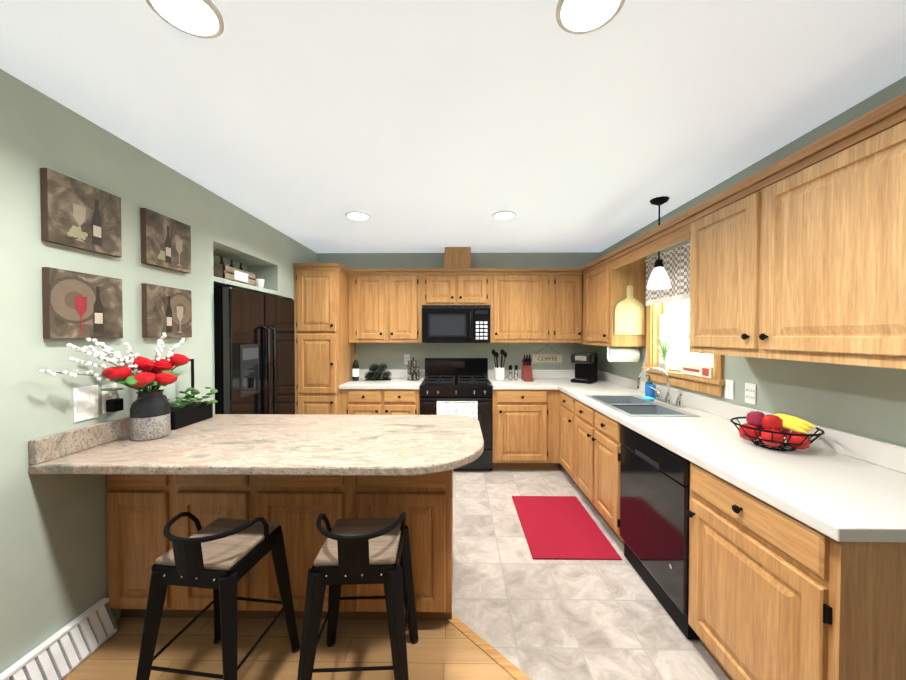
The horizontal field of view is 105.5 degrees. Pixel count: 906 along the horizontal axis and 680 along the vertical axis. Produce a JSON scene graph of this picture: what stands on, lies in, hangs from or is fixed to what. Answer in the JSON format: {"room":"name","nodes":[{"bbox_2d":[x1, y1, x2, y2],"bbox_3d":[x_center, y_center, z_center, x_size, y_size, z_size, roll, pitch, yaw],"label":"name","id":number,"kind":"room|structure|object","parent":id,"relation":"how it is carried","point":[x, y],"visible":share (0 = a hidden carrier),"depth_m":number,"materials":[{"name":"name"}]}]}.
{"room":"kitchen","nodes":[
{"label":"kitchen","id":0,"kind":"room"},
{"bbox_2d":[0,69,316,673],"bbox_3d":[-2.121,0.204,1.351,0.820,2.460,5.850,0,1,1],"label":"wall","id":1,"kind":"structure","parent":0,"point":[53,553],"depth_m":1.52,"materials":[{"name":"green paint"}]},
{"bbox_2d":[0,598,117,679],"bbox_3d":[-1.669,1.344,1.233,0.083,0.167,0.890,0,1,1],"label":"air vent","id":2,"kind":"object","parent":1,"relation":"in","point":[64,651],"visible":1,"depth_m":1.48,"materials":[{"name":"white plastic"}]},
{"bbox_2d":[40,168,121,256],"bbox_3d":[-1.690,-0.565,1.583,0.031,0.300,0.314,0,1,1],"label":"picture","id":3,"kind":"object","parent":1,"relation":"attached to","point":[75,213],"visible":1,"depth_m":1.54,"materials":[{"name":"brown fabric"}]},
{"bbox_2d":[42,267,122,338],"bbox_3d":[-1.690,-0.156,1.590,0.031,0.298,0.314,0,1,1],"label":"picture","id":4,"kind":"object","parent":1,"relation":"attached to","point":[78,305],"visible":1,"depth_m":1.55,"materials":[{"name":"brown fabric"}]},
{"bbox_2d":[73,385,98,421],"bbox_3d":[-1.702,0.292,1.600,0.009,0.155,0.105,0,1,1],"label":"switch plate","id":5,"kind":"object","parent":1,"relation":"attached to","point":[85,402],"visible":1,"depth_m":1.59,"materials":[{"name":"white plastic"}]},
{"bbox_2d":[102,383,123,413],"bbox_3d":[-1.680,0.288,1.707,0.050,0.140,0.070,0,1,1],"label":"electrical outlet plate","id":6,"kind":"object","parent":1,"relation":"attached to","point":[111,402],"visible":1,"depth_m":1.69,"materials":[{"name":"white plastic"}]},
{"bbox_2d":[29,400,200,463],"bbox_3d":[-1.686,0.446,1.833,0.030,0.099,0.896,0,1,1],"label":"backsplash","id":7,"kind":"structure","parent":1,"relation":"attached to","point":[49,447],"depth_m":1.53,"materials":[{"name":"beige stone"}]},
{"bbox_2d":[140,208,190,272],"bbox_3d":[-1.684,-0.572,2.036,0.031,0.300,0.317,0,1,1],"label":"picture","id":8,"kind":"object","parent":1,"relation":"attached to","point":[165,242],"visible":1,"depth_m":2.00,"materials":[{"name":"brown fabric"}]},
{"bbox_2d":[141,283,191,337],"bbox_3d":[-1.684,-0.163,2.042,0.031,0.298,0.317,0,1,1],"label":"picture","id":9,"kind":"object","parent":1,"relation":"attached to","point":[167,310],"visible":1,"depth_m":2.01,"materials":[{"name":"brown fabric"}]},
{"bbox_2d":[213,256,255,285],"bbox_3d":[-1.831,-0.562,2.851,0.162,0.202,0.420,0,1,1],"label":"crate","id":10,"kind":"object","parent":1,"relation":"in","point":[221,269],"visible":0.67,"depth_m":2.77,"materials":[{"name":"brown wood"}]},
{"bbox_2d":[256,279,264,287],"bbox_3d":[-1.817,-0.516,3.222,0.100,0.100,0.097,0,1,1],"label":"cup","id":11,"kind":"object","parent":1,"relation":"in","point":[259,282],"visible":0.44,"depth_m":3.19,"materials":[{"name":"ceramic"}]},
{"bbox_2d":[62,617,515,679],"bbox_3d":[-0.392,1.450,0.090,4.470,0.006,3.334,0,1,1],"label":"floor","id":12,"kind":"structure","parent":0,"point":[443,650],"depth_m":1.56,"materials":[{"name":"brown wood"}]},
{"bbox_2d":[136,512,299,679],"bbox_3d":[-0.940,1.065,1.410,0.430,0.726,0.430,0,1,7],"label":"bar stool","id":13,"kind":"object","parent":12,"relation":"on","point":[221,557],"visible":1,"depth_m":1.27,"materials":[{"name":"black metal"}]},
{"bbox_2d":[297,512,418,679],"bbox_3d":[-0.370,1.064,1.423,0.430,0.726,0.430,0,1,-2],"label":"bar stool","id":14,"kind":"object","parent":12,"relation":"on","point":[365,551],"visible":1,"depth_m":1.27,"materials":[{"name":"black metal"}]},
{"bbox_2d":[447,614,531,679],"bbox_3d":[0.083,1.436,0.825,3.601,0.012,1.944,0,1,1],"label":"threshold","id":15,"kind":"object","parent":12,"relation":"on","point":[502,661],"depth_m":1.57,"materials":[{"name":"brown wood"}]},
{"bbox_2d":[0,0,905,252],"bbox_3d":[-0.375,-1.067,1.360,4.470,0.080,5.950,0,1,1],"label":"ceiling","id":16,"kind":"structure","parent":0,"point":[423,126],"depth_m":1.47,"materials":[{"name":"white paint"}]},
{"bbox_2d":[146,0,223,38],"bbox_3d":[-0.824,-1.016,1.061,0.200,0.011,0.200,0,1,1],"label":"recessed light","id":17,"kind":"object","parent":16,"relation":"in","point":[200,18],"visible":1,"depth_m":1.08,"materials":[{"name":"white plastic"}]},
{"bbox_2d":[345,211,369,219],"bbox_3d":[-0.801,-1.044,2.901,0.200,0.011,0.200,0,1,1],"label":"recessed light","id":18,"kind":"object","parent":16,"relation":"in","point":[356,215],"visible":0.98,"depth_m":2.88,"materials":[{"name":"white plastic"}]},
{"bbox_2d":[492,210,515,219],"bbox_3d":[0.429,-1.044,2.885,0.200,0.011,0.200,0,1,1],"label":"recessed light","id":19,"kind":"object","parent":16,"relation":"in","point":[503,215],"visible":0.98,"depth_m":2.88,"materials":[{"name":"white plastic"}]},
{"bbox_2d":[556,0,624,34],"bbox_3d":[0.416,-1.015,1.046,0.200,0.011,0.200,0,1,1],"label":"recessed light","id":20,"kind":"object","parent":16,"relation":"in","point":[578,17],"visible":1,"depth_m":1.07,"materials":[{"name":"white plastic"}]},
{"bbox_2d":[647,196,670,289],"bbox_3d":[1.535,-0.715,2.567,0.156,0.659,0.156,0,1,1],"label":"pendant light","id":21,"kind":"object","parent":16,"relation":"hanging from","point":[659,279],"visible":0.98,"depth_m":2.54,"materials":[{"name":"white glass"}]},
{"bbox_2d":[317,252,599,369],"bbox_3d":[-0.339,0.158,4.304,4.470,2.460,0.100,0,1,1],"label":"wall","id":22,"kind":"structure","parent":0,"point":[390,356],"depth_m":4.24,"materials":[{"name":"green paint"}]},
{"bbox_2d":[349,269,388,343],"bbox_3d":[-0.972,-0.394,4.082,0.441,0.840,0.337,0,1,1],"label":"upper cabinet","id":23,"kind":"object","parent":22,"relation":"attached to","point":[368,288],"depth_m":3.92,"materials":[{"name":"brown wood"}]},
{"bbox_2d":[404,354,409,363],"bbox_3d":[-0.569,0.239,4.253,0.070,0.120,0.008,0,1,1],"label":"outlet","id":24,"kind":"object","parent":22,"relation":"attached to","point":[406,358],"visible":0.85,"depth_m":4.25,"materials":[{"name":"white plastic"}]},
{"bbox_2d":[389,268,424,342],"bbox_3d":[-0.550,-0.394,4.077,0.403,0.840,0.337,0,1,1],"label":"upper cabinet","id":25,"kind":"object","parent":22,"relation":"attached to","point":[406,285],"depth_m":3.91,"materials":[{"name":"brown wood"}]},
{"bbox_2d":[425,268,456,304],"bbox_3d":[-0.154,-0.606,4.069,0.389,0.415,0.337,0,1,1],"label":"upper cabinet","id":26,"kind":"object","parent":22,"relation":"attached to","point":[440,283],"depth_m":3.90,"materials":[{"name":"brown wood"}]},
{"bbox_2d":[445,247,470,267],"bbox_3d":[0.055,-0.939,4.085,0.300,0.251,0.288,0,1,1],"label":"cover","id":27,"kind":"object","parent":22,"relation":"attached to","point":[455,257],"depth_m":3.94,"materials":[{"name":"brown wood"}]},
{"bbox_2d":[359,370,574,379],"bbox_3d":[0.301,0.419,4.236,2.983,0.100,0.023,0,1,1],"label":"backsplash","id":28,"kind":"structure","parent":22,"relation":"attached to","point":[537,374],"depth_m":4.22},
{"bbox_2d":[457,268,492,307],"bbox_3d":[0.233,-0.606,4.064,0.385,0.415,0.337,0,1,1],"label":"upper cabinet","id":29,"kind":"object","parent":22,"relation":"attached to","point":[474,285],"depth_m":3.90,"materials":[{"name":"brown wood"}]},
{"bbox_2d":[422,305,490,342],"bbox_3d":[0.038,-0.181,4.014,0.766,0.424,0.439,0,1,1],"label":"microwave oven","id":30,"kind":"object","parent":29,"relation":"attached to","point":[456,323],"visible":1,"depth_m":3.84,"materials":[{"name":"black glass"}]},
{"bbox_2d":[490,268,552,342],"bbox_3d":[0.773,-0.394,4.060,0.694,0.840,0.337,0,1,1],"label":"upper cabinet","id":31,"kind":"object","parent":22,"relation":"attached to","point":[522,310],"depth_m":3.89,"materials":[{"name":"brown wood"}]},
{"bbox_2d":[532,345,561,363],"bbox_3d":[1.156,0.174,4.225,0.360,0.230,0.020,0,1,1],"label":"coffee sign","id":32,"kind":"object","parent":22,"relation":"attached to","point":[546,358],"visible":1,"depth_m":4.22,"materials":[{"name":"beige wood"}]},
{"bbox_2d":[553,268,580,343],"bbox_3d":[1.296,-0.398,4.054,0.352,0.849,0.337,0,1,1],"label":"upper cabinet","id":33,"kind":"object","parent":22,"relation":"attached to","point":[566,281],"depth_m":3.89,"materials":[{"name":"brown wood"}]},
{"bbox_2d":[452,463,728,679],"bbox_3d":[-0.375,1.463,1.399,4.470,0.060,5.950,0,1,1],"label":"floor","id":34,"kind":"structure","parent":0,"point":[516,604],"depth_m":1.87,"materials":[{"name":"beige tile"}]},
{"bbox_2d":[106,476,172,617],"bbox_3d":[-1.532,0.980,1.968,0.335,0.888,0.590,0,1,1],"label":"base cabinet","id":35,"kind":"object","parent":34,"relation":"on","point":[137,507],"depth_m":1.68,"materials":[{"name":"brown wood"}]},
{"bbox_2d":[169,476,252,617],"bbox_3d":[-1.168,0.980,1.963,0.394,0.888,0.590,0,1,1],"label":"base cabinet","id":36,"kind":"object","parent":34,"relation":"on","point":[209,498],"depth_m":1.67,"materials":[{"name":"brown wood"}]},
{"bbox_2d":[214,285,294,413],"bbox_3d":[-1.946,0.495,2.979,0.849,1.803,0.980,0,1,1],"label":"refrigerator","id":37,"kind":"object","parent":34,"relation":"on","point":[254,348],"visible":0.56,"depth_m":2.74,"materials":[{"name":"black metal"}]},
{"bbox_2d":[253,476,352,619],"bbox_3d":[-0.734,0.980,1.958,0.474,0.888,0.590,0,1,1],"label":"base cabinet","id":38,"kind":"object","parent":34,"relation":"on","point":[295,502],"depth_m":1.67,"materials":[{"name":"brown wood"}]},
{"bbox_2d":[293,263,355,414],"bbox_3d":[-1.437,0.291,3.948,0.477,2.205,0.638,0,1,1],"label":"tall cabinet","id":39,"kind":"object","parent":34,"relation":"on","point":[324,355],"depth_m":3.63,"materials":[{"name":"brown wood"}]},
{"bbox_2d":[337,388,384,414],"bbox_3d":[-0.969,0.954,3.952,0.451,0.878,0.638,0,1,1],"label":"base cabinet","id":40,"kind":"object","parent":34,"relation":"on","point":[350,401],"depth_m":3.63,"materials":[{"name":"brown wood"}]},
{"bbox_2d":[341,376,424,387],"bbox_3d":[-0.772,0.493,3.938,0.844,0.040,0.647,0,1,1],"label":"countertop","id":41,"kind":"structure","parent":40,"relation":"on","point":[396,381],"depth_m":3.77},
{"bbox_2d":[352,354,358,380],"bbox_3d":[-1.132,0.317,4.006,0.078,0.310,0.076,0,1,1],"label":"wine bottle","id":42,"kind":"object","parent":41,"relation":"on","point":[355,371],"visible":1,"depth_m":3.98,"materials":[{"name":"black glass"}]},
{"bbox_2d":[364,363,391,379],"bbox_3d":[-0.887,0.377,4.039,0.300,0.188,0.290,0,1,1],"label":"wine rack","id":43,"kind":"object","parent":41,"relation":"on","point":[377,374],"visible":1,"depth_m":4.02,"materials":[{"name":"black metal"}]},
{"bbox_2d":[407,358,419,379],"bbox_3d":[-0.467,0.340,4.058,0.150,0.262,0.150,0,1,1],"label":"spice rack","id":44,"kind":"object","parent":41,"relation":"on","point":[413,372],"visible":1,"depth_m":4.01,"materials":[{"name":"silver metal"}]},
{"bbox_2d":[385,388,419,414],"bbox_3d":[-0.547,0.954,3.947,0.393,0.878,0.638,0,1,1],"label":"base cabinet","id":45,"kind":"object","parent":34,"relation":"on","point":[398,401],"depth_m":3.63,"materials":[{"name":"brown wood"}]},
{"bbox_2d":[353,476,452,620],"bbox_3d":[-0.250,0.980,1.952,0.494,0.888,0.590,0,1,1],"label":"base cabinet","id":46,"kind":"object","parent":34,"relation":"on","point":[427,505],"depth_m":1.66,"materials":[{"name":"brown wood"}]},
{"bbox_2d":[29,414,483,479],"bbox_3d":[-0.773,0.516,1.822,1.857,0.040,0.896,0,1,1],"label":"countertop","id":47,"kind":"structure","parent":46,"relation":"on","point":[422,447],"depth_m":1.59,"materials":[{"name":"beige stone"}]},
{"bbox_2d":[38,333,189,440],"bbox_3d":[-1.541,0.230,1.642,0.229,0.536,0.571,0,1,1],"label":"flower vase","id":48,"kind":"object","parent":47,"relation":"on","point":[150,414],"visible":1,"depth_m":1.69,"materials":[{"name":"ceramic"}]},
{"bbox_2d":[152,359,217,429],"bbox_3d":[-1.562,0.307,2.033,0.186,0.371,0.295,0,1,1],"label":"planter","id":49,"kind":"object","parent":47,"relation":"on","point":[189,411],"visible":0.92,"depth_m":2.04,"materials":[{"name":"black wood"}]},
{"bbox_2d":[420,358,492,470],"bbox_3d":[0.036,0.803,3.898,0.766,1.158,0.701,0,1,1],"label":"gas range","id":50,"kind":"object","parent":34,"relation":"on","point":[456,379],"visible":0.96,"depth_m":3.62,"materials":[{"name":"black metal"}]},
{"bbox_2d":[437,401,477,418],"bbox_3d":[0.042,0.757,3.559,0.420,0.245,0.039,0,1,1],"label":"dish towel","id":51,"kind":"object","parent":50,"relation":"hanging from","point":[467,408],"visible":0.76,"depth_m":3.54,"materials":[{"name":"white fabric"}]},
{"bbox_2d":[492,384,556,469],"bbox_3d":[0.777,0.955,3.930,0.706,0.878,0.638,0,1,1],"label":"base cabinet","id":52,"kind":"object","parent":34,"relation":"on","point":[524,420],"depth_m":3.62,"materials":[{"name":"brown wood"}]},
{"bbox_2d":[489,380,556,387],"bbox_3d":[0.763,0.494,3.919,0.678,0.040,0.647,0,1,1],"label":"countertop","id":53,"kind":"structure","parent":52,"relation":"on","point":[506,383],"depth_m":3.70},
{"bbox_2d":[492,349,506,380],"bbox_3d":[0.543,0.290,4.025,0.182,0.363,0.124,0,1,1],"label":"utensil crock","id":54,"kind":"object","parent":53,"relation":"on","point":[498,373],"visible":1,"depth_m":3.98,"materials":[{"name":"white ceramic"}]},
{"bbox_2d":[509,365,511,379],"bbox_3d":[0.674,0.382,4.034,0.044,0.179,0.043,0,1,1],"label":"salt","id":55,"kind":"object","parent":53,"relation":"on","point":[510,366],"depth_m":4.02,"materials":[{"name":"silver metal"}]},
{"bbox_2d":[514,365,517,379],"bbox_3d":[0.738,0.382,4.034,0.044,0.179,0.043,0,1,1],"label":"salt","id":56,"kind":"object","parent":53,"relation":"on","point":[515,372],"depth_m":4.02,"materials":[{"name":"silver metal"}]},
{"bbox_2d":[521,355,532,380],"bbox_3d":[0.863,0.323,4.012,0.100,0.297,0.178,0,1,1],"label":"knife block","id":57,"kind":"object","parent":53,"relation":"on","point":[526,370],"visible":1,"depth_m":3.98,"materials":[{"name":"red wood"}]},
{"bbox_2d":[512,496,621,559],"bbox_3d":[0.808,1.407,2.653,0.575,0.012,0.861,0,1,1],"label":"kitchen mat","id":58,"kind":"object","parent":34,"relation":"on","point":[560,527],"visible":0.96,"depth_m":2.54,"materials":[{"name":"red fabric"}]},
{"bbox_2d":[557,388,584,480],"bbox_3d":[1.443,0.963,3.359,0.677,0.878,0.431,0,1,1],"label":"base cabinet","id":59,"kind":"object","parent":34,"relation":"on","point":[568,409],"depth_m":3.36,"materials":[{"name":"brown wood"}]},
{"bbox_2d":[573,420,668,544],"bbox_3d":[1.435,1.082,2.702,0.677,0.660,0.886,0,1,1],"label":"base cabinet","id":60,"kind":"object","parent":34,"relation":"on","point":[596,456],"depth_m":2.61,"materials":[{"name":"brown wood"}]},
{"bbox_2d":[620,425,699,638],"bbox_3d":[1.374,0.985,1.932,0.582,0.856,0.641,0,1,1],"label":"dishwasher","id":61,"kind":"object","parent":34,"relation":"on","point":[654,500],"visible":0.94,"depth_m":1.83,"materials":[{"name":"black metal"}]},
{"bbox_2d":[681,456,905,679],"bbox_3d":[1.417,0.995,1.290,0.677,0.878,0.632,0,1,1],"label":"base cabinet","id":62,"kind":"object","parent":34,"relation":"on","point":[797,564],"depth_m":1.12,"materials":[{"name":"brown wood"}]},
{"bbox_2d":[549,380,905,543],"bbox_3d":[1.429,0.514,2.590,0.687,0.040,3.288,0,1,1],"label":"countertop","id":63,"kind":"structure","parent":62,"relation":"on","point":[853,500],"depth_m":1.34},
{"bbox_2d":[571,352,597,383],"bbox_3d":[1.491,0.308,3.912,0.220,0.330,0.302,1,1,36],"label":"coffee maker","id":64,"kind":"object","parent":63,"relation":"on","point":[586,364],"visible":1,"depth_m":3.86,"materials":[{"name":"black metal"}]},
{"bbox_2d":[585,396,696,444],"bbox_3d":[1.386,0.587,2.634,0.464,0.200,0.774,0,1,1],"label":"sink","id":65,"kind":"object","parent":63,"relation":"in","point":[631,405],"depth_m":2.62,"materials":[{"name":"grey metal"}]},
{"bbox_2d":[643,396,653,400],"bbox_3d":[1.577,0.473,2.779,0.050,0.024,0.090,0,1,1],"label":"sponge","id":66,"kind":"object","parent":63,"relation":"on","point":[647,398],"visible":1,"depth_m":2.76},
{"bbox_2d":[646,375,652,383],"bbox_3d":[1.715,0.397,3.011,0.060,0.180,0.060,0,1,1],"label":"soap bottle","id":67,"kind":"object","parent":63,"relation":"on","point":[649,381],"visible":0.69,"depth_m":3.00,"materials":[{"name":"blue plastic"}]},
{"bbox_2d":[645,384,655,397],"bbox_3d":[1.669,0.434,2.913,0.080,0.110,0.078,0,1,1],"label":"soap caddy","id":68,"kind":"object","parent":63,"relation":"on","point":[650,392],"visible":0.75,"depth_m":2.88,"materials":[{"name":"blue plastic"}]},
{"bbox_2d":[637,367,686,407],"bbox_3d":[1.569,0.352,2.678,0.274,0.281,0.406,0,1,1],"label":"kitchen faucet","id":69,"kind":"object","parent":63,"relation":"on","point":[668,399],"visible":1,"depth_m":2.67,"materials":[{"name":"silver metal"}]},
{"bbox_2d":[730,410,824,450],"bbox_3d":[1.533,0.427,1.644,0.329,0.162,0.329,0,1,1],"label":"fruit basket","id":70,"kind":"object","parent":63,"relation":"on","point":[773,430],"visible":1,"depth_m":1.59,"materials":[{"name":"black metal"}]},
{"bbox_2d":[599,76,905,446],"bbox_3d":[1.819,0.204,1.302,0.120,2.460,5.850,0,1,1],"label":"wall","id":71,"kind":"structure","parent":0,"point":[868,401],"depth_m":1.68,"materials":[{"name":"paint"}]},
{"bbox_2d":[581,248,648,346],"bbox_3d":[1.615,-0.379,3.476,0.337,0.869,0.610,0,1,1],"label":"upper cabinet","id":72,"kind":"object","parent":71,"relation":"attached to","point":[607,278],"depth_m":3.18,"materials":[{"name":"brown wood"}]},
{"bbox_2d":[607,346,639,361],"bbox_3d":[1.617,0.135,3.279,0.284,0.150,0.132,0,1,1],"label":"paper towel holder","id":73,"kind":"object","parent":72,"relation":"attached to","point":[623,354],"visible":0.88,"depth_m":3.23,"materials":[{"name":"white paper"}]},
{"bbox_2d":[614,285,644,334],"bbox_3d":[1.622,-0.274,3.163,0.270,0.450,0.015,0,1,1],"label":"cutting board","id":74,"kind":"object","parent":72,"relation":"hanging from","point":[629,314],"visible":1,"depth_m":3.16,"materials":[{"name":"beige wood"}]},
{"bbox_2d":[642,243,724,396],"bbox_3d":[1.812,-0.180,2.694,0.160,1.095,0.935,0,1,1],"label":"window","id":75,"kind":"structure","parent":71,"relation":"in","point":[657,315],"depth_m":2.88,"materials":[{"name":"brown wood"}]},
{"bbox_2d":[645,326,680,370],"bbox_3d":[1.726,0.061,2.824,0.126,0.378,0.487,0,1,1],"label":"potted plant","id":76,"kind":"object","parent":75,"relation":"on","point":[664,364],"visible":0.98,"depth_m":2.79,"materials":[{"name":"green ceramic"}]},
{"bbox_2d":[644,242,689,305],"bbox_3d":[1.734,-0.510,2.690,0.032,0.415,0.895,0,1,1],"label":"curtain valance","id":77,"kind":"object","parent":75,"relation":"attached to","point":[676,261],"visible":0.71,"depth_m":2.72,"materials":[{"name":"fabric"}]},
{"bbox_2d":[681,363,712,378],"bbox_3d":[1.730,0.216,2.454,0.017,0.079,0.310,0,1,1],"label":"plaque","id":78,"kind":"object","parent":75,"relation":"on","point":[698,370],"visible":0.98,"depth_m":2.43,"materials":[{"name":"white wood"}]},
{"bbox_2d":[681,175,752,356],"bbox_3d":[1.595,-0.354,1.853,0.337,0.869,0.505,0,1,1],"label":"upper cabinet","id":79,"kind":"object","parent":71,"relation":"attached to","point":[719,229],"depth_m":1.82,"materials":[{"name":"brown wood"}]},
{"bbox_2d":[725,379,733,399],"bbox_3d":[1.765,0.316,2.200,0.009,0.120,0.070,0,1,1],"label":"switch plate","id":80,"kind":"object","parent":71,"relation":"attached to","point":[729,389],"visible":1,"depth_m":2.19,"materials":[{"name":"white plastic"}]},
{"bbox_2d":[745,383,756,404],"bbox_3d":[1.763,0.318,2.042,0.008,0.120,0.075,0,1,1],"label":"electrical outlet plate","id":81,"kind":"object","parent":71,"relation":"attached to","point":[750,393],"visible":1,"depth_m":2.04,"materials":[{"name":"white plastic"}]},
{"bbox_2d":[597,370,905,471],"bbox_3d":[1.761,0.444,2.574,0.022,0.100,3.265,0,1,1],"label":"backsplash","id":82,"kind":"structure","parent":71,"relation":"attached to","point":[889,455],"depth_m":1.60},
{"bbox_2d":[753,92,905,368],"bbox_3d":[1.587,-0.345,1.276,0.337,0.869,0.650,0,1,1],"label":"upper cabinet","id":83,"kind":"object","parent":71,"relation":"attached to","point":[829,216],"depth_m":1.28,"materials":[{"name":"brown wood"}]},
{"label":"outside","id":84,"kind":"structure","parent":0,"visible":0},
{"bbox_2d":[666,299,712,366],"bbox_3d":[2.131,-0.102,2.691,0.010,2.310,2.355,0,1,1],"label":"window","id":85,"kind":"structure","parent":84,"point":[678,353],"depth_m":3.23,"materials":[{"name":"glass"}]}
]}

